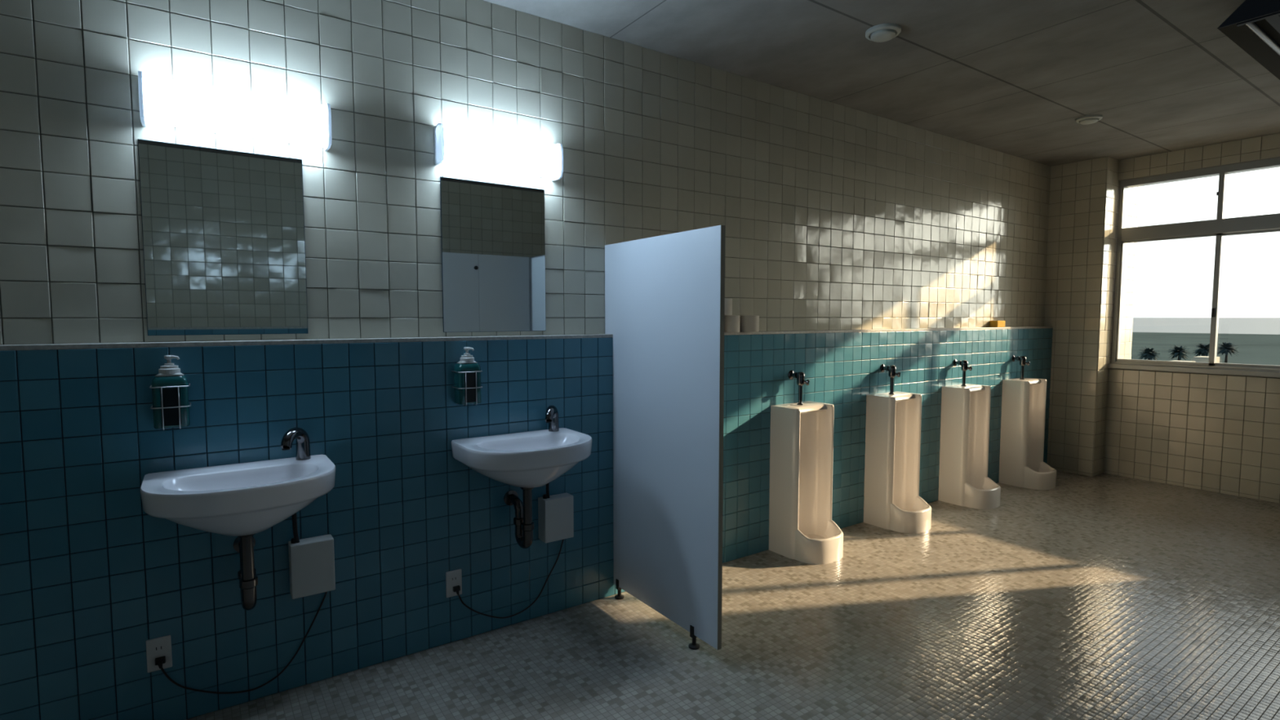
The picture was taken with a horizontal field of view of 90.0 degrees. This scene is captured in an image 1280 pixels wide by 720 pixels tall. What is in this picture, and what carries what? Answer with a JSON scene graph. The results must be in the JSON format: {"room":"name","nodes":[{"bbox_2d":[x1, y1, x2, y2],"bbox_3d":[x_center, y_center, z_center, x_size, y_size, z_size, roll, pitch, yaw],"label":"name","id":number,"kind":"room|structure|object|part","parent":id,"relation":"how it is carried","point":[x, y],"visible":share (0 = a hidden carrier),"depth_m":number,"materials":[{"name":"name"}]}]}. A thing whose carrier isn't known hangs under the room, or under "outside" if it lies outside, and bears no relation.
{"room":"public restroom","nodes":[
{"label":"public restroom","id":0,"kind":"room"},
{"bbox_2d":[0,0,1053,719],"bbox_3d":[0.102,-0.263,3.461,8.720,2.861,0.280,-3,5,-35],"label":"wall","id":1,"kind":"structure","parent":0,"point":[834,216],"depth_m":2.58,"materials":[{"name":"white tile"}]},
{"bbox_2d":[146,635,172,672],"bbox_3d":[-1.631,0.997,2.172,0.068,0.112,0.009,-3,5,-35],"label":"wall outlet","id":2,"kind":"object","parent":1,"relation":"attached to","point":[160,646],"visible":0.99,"depth_m":2.17,"materials":[{"name":"grey plastic"}]},
{"bbox_2d":[149,383,191,430],"bbox_3d":[-1.554,0.148,2.121,0.108,0.156,0.087,-3,5,-35],"label":"wire holder","id":3,"kind":"object","parent":1,"relation":"attached to","point":[150,387],"visible":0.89,"depth_m":2.08,"materials":[{"name":"silver metal"}]},
{"bbox_2d":[151,355,189,428],"bbox_3d":[-1.554,0.102,2.119,0.095,0.236,0.081,-3,5,-35],"label":"soap bottle","id":4,"kind":"object","parent":3,"relation":"in","point":[169,374],"visible":1,"depth_m":2.09,"materials":[{"name":"teal plastic"}]},
{"bbox_3d":[-1.532,0.153,2.090,0.052,0.122,0.002,-3,5,-35],"label":"panel","id":5,"kind":"part","parent":4,"relation":"part of","materials":[{"name":"black plastic"}]},
{"bbox_2d":[137,138,308,335],"bbox_3d":[-1.465,-0.417,2.281,0.486,0.652,0.006,-3,5,-35],"label":"wall mirror","id":6,"kind":"object","parent":1,"relation":"attached to","point":[223,230],"visible":1,"depth_m":2.27,"materials":[{"name":"silver mirror"}]},
{"bbox_2d":[137,71,331,151],"bbox_3d":[-1.396,-0.863,2.240,0.560,0.162,0.106,-3,5,-35],"label":"wall lamp","id":7,"kind":"object","parent":1,"relation":"attached to","point":[163,101],"visible":1,"depth_m":2.19,"materials":[{"name":"white plastic"}]},
{"bbox_2d":[140,426,335,610],"bbox_3d":[-1.305,0.557,2.123,0.545,0.606,0.412,-3,5,-35],"label":"sink","id":8,"kind":"object","parent":1,"relation":"attached to","point":[242,500],"visible":1,"depth_m":2.06,"materials":[{"name":"white ceramic"}]},
{"bbox_2d":[140,454,335,536],"bbox_3d":[-1.305,0.470,2.118,0.545,0.184,0.412,-3,5,-35],"label":"basin","id":9,"kind":"object","parent":8,"relation":"in","point":[249,498],"depth_m":2.03,"materials":[{"name":"white ceramic"}]},
{"bbox_2d":[280,426,311,460],"bbox_3d":[-1.235,0.305,2.300,0.048,0.126,0.135,0,4,1],"label":"faucet","id":10,"kind":"object","parent":8,"relation":"on","point":[301,437],"depth_m":2.32,"materials":[{"name":"silver metal"}]},
{"bbox_2d":[288,533,335,599],"bbox_3d":[-1.228,0.760,2.394,0.145,0.215,0.078,-3,5,-35],"label":"control box","id":11,"kind":"object","parent":1,"relation":"attached to","point":[311,560],"visible":1,"depth_m":2.36,"materials":[{"name":"grey plastic"}]},
{"bbox_2d":[155,591,327,693],"bbox_3d":[-1.412,1.038,2.305,0.532,0.332,0.027,-3,5,-35],"label":"power cord","id":12,"kind":"object","parent":11,"relation":"attached to","point":[159,661],"visible":0.94,"depth_m":2.29,"materials":[{"name":"black rubber"}]},
{"bbox_2d":[445,568,462,597],"bbox_3d":[-0.799,0.958,2.747,0.068,0.112,0.009,-3,5,-35],"label":"wall outlet","id":13,"kind":"object","parent":1,"relation":"attached to","point":[453,578],"visible":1,"depth_m":2.74,"materials":[{"name":"grey plastic"}]},
{"bbox_2d":[451,370,482,405],"bbox_3d":[-0.725,0.110,2.694,0.108,0.156,0.087,-3,5,-35],"label":"wire holder","id":14,"kind":"object","parent":1,"relation":"attached to","point":[476,387],"visible":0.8,"depth_m":2.66,"materials":[{"name":"silver metal"}]},
{"bbox_2d":[453,346,481,404],"bbox_3d":[-0.726,0.064,2.691,0.095,0.236,0.081,-3,5,-35],"label":"soap bottle","id":15,"kind":"object","parent":14,"relation":"in","point":[467,362],"visible":1,"depth_m":2.66,"materials":[{"name":"teal plastic"}]},
{"bbox_3d":[-0.703,0.115,2.662,0.052,0.122,0.002,-3,5,-35],"label":"panel","id":16,"kind":"part","parent":15,"relation":"part of","materials":[{"name":"black"}]},
{"bbox_2d":[440,176,546,332],"bbox_3d":[-0.642,-0.454,2.850,0.483,0.654,0.006,-3,5,-35],"label":"wall mirror","id":17,"kind":"object","parent":1,"relation":"attached to","point":[493,236],"visible":1,"depth_m":2.84,"materials":[{"name":"silver mirror"}]},
{"bbox_2d":[433,122,563,181],"bbox_3d":[-0.604,-0.900,2.788,0.553,0.162,0.106,-3,5,-35],"label":"wall lamp","id":18,"kind":"object","parent":1,"relation":"attached to","point":[452,145],"visible":1,"depth_m":2.73,"materials":[{"name":"white plastic"}]},
{"bbox_2d":[451,404,591,548],"bbox_3d":[-0.464,0.518,2.704,0.545,0.606,0.412,-3,5,-35],"label":"sink","id":19,"kind":"object","parent":1,"relation":"attached to","point":[526,460],"visible":1,"depth_m":2.63,"materials":[{"name":"white ceramic"}]},
{"bbox_2d":[451,427,591,487],"bbox_3d":[-0.464,0.431,2.698,0.545,0.184,0.412,-3,5,-35],"label":"basin","id":20,"kind":"object","parent":19,"relation":"in","point":[531,459],"depth_m":2.58,"materials":[{"name":"white ceramic"}]},
{"bbox_2d":[545,404,559,431],"bbox_3d":[-0.395,0.266,2.880,0.048,0.126,0.135,0,4,1],"label":"faucet","id":21,"kind":"object","parent":19,"relation":"on","point":[552,413],"depth_m":2.90,"materials":[{"name":"silver metal"}]},
{"bbox_2d":[0,326,1053,351],"bbox_3d":[0.199,-0.136,3.417,8.620,0.016,0.078,-3,5,-35],"label":"ledge","id":22,"kind":"object","parent":1,"relation":"attached to","point":[226,343],"visible":0.8,"depth_m":2.47,"materials":[{"name":"tile"}]},
{"bbox_2d":[724,315,739,332],"bbox_3d":[0.510,-0.204,3.606,0.105,0.094,0.105,-3,5,-35],"label":"toilet roll","id":23,"kind":"object","parent":22,"relation":"on","point":[731,322],"visible":0.94,"depth_m":3.56,"materials":[{"name":"beige paper"}]},
{"bbox_2d":[740,315,759,332],"bbox_3d":[0.633,-0.210,3.691,0.105,0.094,0.105,-3,5,-35],"label":"toilet roll","id":24,"kind":"object","parent":22,"relation":"on","point":[748,323],"visible":1,"depth_m":3.65,"materials":[{"name":"beige paper"}]},
{"bbox_2d":[989,320,1004,327],"bbox_3d":[2.978,-0.300,5.335,0.130,0.055,0.069,-3,5,-35],"label":"sponge","id":25,"kind":"object","parent":22,"relation":"on","point":[992,323],"visible":1,"depth_m":5.30,"materials":[{"name":"yellow"}]},
{"bbox_2d":[537,493,573,542],"bbox_3d":[-0.391,0.721,2.972,0.147,0.215,0.078,-3,5,-35],"label":"control box","id":26,"kind":"object","parent":1,"relation":"attached to","point":[555,513],"visible":1,"depth_m":2.94,"materials":[{"name":"grey plastic"}]},
{"bbox_2d":[453,539,564,618],"bbox_3d":[-0.576,0.999,2.883,0.533,0.331,0.027,-3,5,-35],"label":"power cord","id":27,"kind":"object","parent":26,"relation":"attached to","point":[455,588],"visible":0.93,"depth_m":2.88,"materials":[{"name":"black rubber"}]},
{"bbox_3d":[-0.410,0.729,3.000,0.143,0.192,0.012,-3,5,-35],"label":"mounting plate","id":28,"kind":"part","parent":26,"relation":"part of","materials":[{"name":"grey plastic"}]},
{"bbox_2d":[186,470,1279,719],"bbox_3d":[1.344,1.324,2.070,9.060,0.120,3.950,-3,5,-35],"label":"floor","id":29,"kind":"structure","parent":0,"point":[1103,596],"depth_m":2.78,"materials":[{"name":"tile"}]},
{"bbox_2d":[604,225,724,649],"bbox_3d":[0.077,0.330,2.884,0.047,1.755,0.857,-3,5,-35],"label":"privacy screen","id":30,"kind":"object","parent":29,"relation":"on","point":[664,295],"visible":0.99,"depth_m":2.79,"materials":[{"name":"grey laminate"}]},
{"bbox_2d":[768,400,843,564],"bbox_3d":[1.016,0.710,3.783,0.345,0.877,0.348,-3,5,-35],"label":"urinal","id":31,"kind":"object","parent":29,"relation":"on","point":[802,527],"visible":0.99,"depth_m":3.80,"materials":[{"name":"white ceramic"}]},
{"bbox_2d":[787,369,809,405],"bbox_3d":[0.957,0.167,3.841,0.066,0.204,0.127,-3,5,-35],"label":"valve","id":32,"kind":"object","parent":31,"relation":"on","point":[800,376],"visible":1,"depth_m":3.82,"materials":[{"name":"silver metal"}]},
{"bbox_3d":[0.938,0.092,3.854,0.056,0.056,0.075,-3,5,-35],"label":"supply arm","id":33,"kind":"part","parent":32,"relation":"part of","materials":[{"name":"silver metal"}]},
{"bbox_2d":[863,391,931,533],"bbox_3d":[1.768,0.675,4.303,0.345,0.877,0.348,-3,5,-35],"label":"urinal","id":34,"kind":"object","parent":29,"relation":"on","point":[892,501],"visible":1,"depth_m":4.30,"materials":[{"name":"white ceramic"}]},
{"bbox_2d":[880,364,900,395],"bbox_3d":[1.709,0.132,4.361,0.066,0.204,0.127,-3,5,-35],"label":"valve","id":35,"kind":"object","parent":34,"relation":"on","point":[891,369],"visible":1,"depth_m":4.34,"materials":[{"name":"silver metal"}]},
{"bbox_3d":[1.690,0.057,4.374,0.056,0.056,0.075,-3,5,-35],"label":"supply arm","id":36,"kind":"part","parent":35,"relation":"part of","materials":[{"name":"silver metal"}]},
{"bbox_2d":[937,383,1000,509],"bbox_3d":[2.523,0.640,4.824,0.345,0.877,0.348,-3,5,-35],"label":"urinal","id":37,"kind":"object","parent":29,"relation":"on","point":[963,479],"visible":0.99,"depth_m":4.82,"materials":[{"name":"white ceramic"}]},
{"bbox_2d":[952,359,972,386],"bbox_3d":[2.464,0.097,4.882,0.066,0.204,0.127,-3,5,-35],"label":"valve","id":38,"kind":"object","parent":37,"relation":"on","point":[964,363],"visible":1,"depth_m":4.86,"materials":[{"name":"silver metal"}]},
{"bbox_3d":[2.445,0.022,4.896,0.056,0.056,0.075,-3,5,-35],"label":"supply arm","id":39,"kind":"part","parent":38,"relation":"part of","materials":[{"name":"silver metal"}]},
{"bbox_2d":[999,377,1056,489],"bbox_3d":[3.277,0.605,5.346,0.345,0.877,0.348,-3,5,-35],"label":"urinal","id":40,"kind":"object","parent":29,"relation":"on","point":[1021,464],"visible":1,"depth_m":5.33,"materials":[{"name":"white ceramic"}]},
{"bbox_2d":[1011,355,1030,379],"bbox_3d":[3.219,0.062,5.404,0.066,0.204,0.127,-3,5,-35],"label":"valve","id":41,"kind":"object","parent":40,"relation":"on","point":[1022,359],"visible":1,"depth_m":5.38,"materials":[{"name":"silver metal"}]},
{"bbox_3d":[3.200,-0.013,5.417,0.056,0.056,0.075,-3,5,-35],"label":"supply arm","id":42,"kind":"part","parent":41,"relation":"part of","materials":[{"name":"silver metal"}]},
{"bbox_2d":[482,0,1279,166],"bbox_3d":[1.344,-1.550,1.877,9.060,0.120,3.950,-3,5,-35],"label":"ceiling","id":43,"kind":"structure","parent":0,"point":[1015,77],"depth_m":3.38,"materials":[{"name":"concrete"}]},
{"bbox_2d":[865,22,901,42],"bbox_3d":[1.158,-1.551,3.052,0.160,0.036,0.160,-3,5,-35],"label":"smoke detector","id":44,"kind":"object","parent":43,"relation":"attached to","point":[881,33],"visible":1,"depth_m":3.02,"materials":[{"name":"grey plastic"}]},
{"bbox_2d":[1075,114,1102,124],"bbox_3d":[3.075,-1.640,4.383,0.150,0.036,0.150,-3,5,-35],"label":"smoke detector","id":45,"kind":"object","parent":43,"relation":"attached to","point":[1087,119],"visible":1,"depth_m":4.35,"materials":[{"name":"grey plastic"}]},
{"bbox_2d":[1217,0,1279,79],"bbox_3d":[3.124,-1.513,3.018,1.252,0.104,0.316,-3,5,-35],"label":"ceiling light","id":46,"kind":"object","parent":43,"relation":"attached to","point":[1254,26],"visible":1,"depth_m":2.86,"materials":[{"name":"grey metal"}]},
{"bbox_3d":[2.612,-1.490,2.664,0.006,0.103,0.316,-3,5,-35],"label":"plate","id":47,"kind":"part","parent":46,"relation":"part of","materials":[{"name":"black metal"}]},
{"bbox_2d":[1044,133,1279,503],"bbox_3d":[5.061,-0.289,4.603,0.746,2.961,4.250,-3,5,-35],"label":"wall","id":48,"kind":"structure","parent":0,"point":[1215,433],"depth_m":5.54,"materials":[{"name":"white tile"}]},
{"bbox_2d":[1107,157,1279,377],"bbox_3d":[4.990,-0.673,4.539,0.137,1.640,2.748,-3,5,-35],"label":"window","id":49,"kind":"structure","parent":48,"relation":"in","point":[1220,227],"depth_m":5.14,"materials":[{"name":"silver metal"}]},
{"bbox_3d":[4.416,-0.497,5.371,0.028,1.052,0.667,-3,5,-35],"label":"sash","id":50,"kind":"part","parent":49,"relation":"part of","materials":[{"name":"clear glass"}]},
{"bbox_3d":[4.953,0.127,4.567,0.047,0.040,2.748,-3,5,-35],"label":"sill","id":51,"kind":"part","parent":49,"relation":"part of","materials":[{"name":"silver metal"}]},
{"bbox_3d":[4.829,-0.462,4.855,0.028,1.052,0.721,-3,5,-35],"label":"sash","id":52,"kind":"part","parent":49,"relation":"part of","materials":[{"name":"clear glass"}]},
{"label":"outside","id":53,"kind":"structure","parent":0,"visible":0},
{"bbox_2d":[1131,332,1279,365],"bbox_3d":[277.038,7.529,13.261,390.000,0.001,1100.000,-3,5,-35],"label":"sea","id":54,"kind":"structure","parent":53,"point":[1253,348],"depth_m":188.02,"materials":[{"name":"liquid"}]},
{"bbox_2d":[1137,346,1161,359],"bbox_3d":[89.047,-0.740,111.954,3.536,3.303,3.500,-3,5,-35],"label":"palm tree","id":55,"kind":"object","parent":54,"relation":"on","point":[1148,353],"visible":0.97,"depth_m":111.45,"materials":[{"name":"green plant"}]},
{"bbox_2d":[1168,345,1191,360],"bbox_3d":[95.919,-0.972,113.871,3.486,3.507,3.511,-3,5,-35],"label":"palm tree","id":56,"kind":"object","parent":54,"relation":"on","point":[1180,352],"visible":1,"depth_m":113.57,"materials":[{"name":"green plant"}]},
{"bbox_2d":[1173,360,1195,362],"bbox_3d":[84.476,0.943,99.844,3.000,1.550,2.609,-3,5,-35],"label":"building","id":57,"kind":"structure","parent":54,"relation":"on","point":[1173,360],"depth_m":99.49,"materials":[{"name":"beige"}]},
{"bbox_2d":[1192,343,1217,356],"bbox_3d":[102.115,-1.229,115.857,3.606,3.753,3.602,-3,5,-35],"label":"palm tree","id":58,"kind":"object","parent":54,"relation":"on","point":[1204,352],"visible":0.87,"depth_m":115.64,"materials":[{"name":"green plant"}]},
{"bbox_2d":[1192,355,1219,363],"bbox_3d":[92.137,0.451,104.180,4.000,1.950,2.406,-3,5,-35],"label":"building","id":59,"kind":"structure","parent":54,"relation":"on","point":[1199,358],"depth_m":103.35,"materials":[{"name":"beige"}]},
{"bbox_2d":[1216,342,1239,362],"bbox_3d":[108.116,-1.410,117.985,3.514,3.829,3.297,-3,5,-35],"label":"palm tree","id":60,"kind":"object","parent":54,"relation":"on","point":[1227,347],"visible":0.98,"depth_m":117.49,"materials":[{"name":"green plant"}]},
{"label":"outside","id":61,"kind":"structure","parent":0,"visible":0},
{"bbox_2d":[1132,317,1279,334],"bbox_3d":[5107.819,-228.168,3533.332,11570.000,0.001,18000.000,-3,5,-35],"label":"sea","id":62,"kind":"structure","parent":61,"point":[1268,326],"depth_m":691.95,"materials":[{"name":"grey liquid"}]},
{"bbox_3d":[0.411,-0.199,3.537,0.105,0.094,0.105,-3,5,-35],"label":"toilet roll","id":63,"kind":"object","parent":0,"visible":0},
{"bbox_2d":[724,297,732,315],"bbox_3d":[0.460,-0.296,3.565,0.105,0.094,0.105,-3,5,-35],"label":"toilet roll","id":64,"kind":"object","parent":63,"relation":"on","point":[728,301],"visible":0.38,"depth_m":3.52,"materials":[{"name":"beige paper"}]}
]}

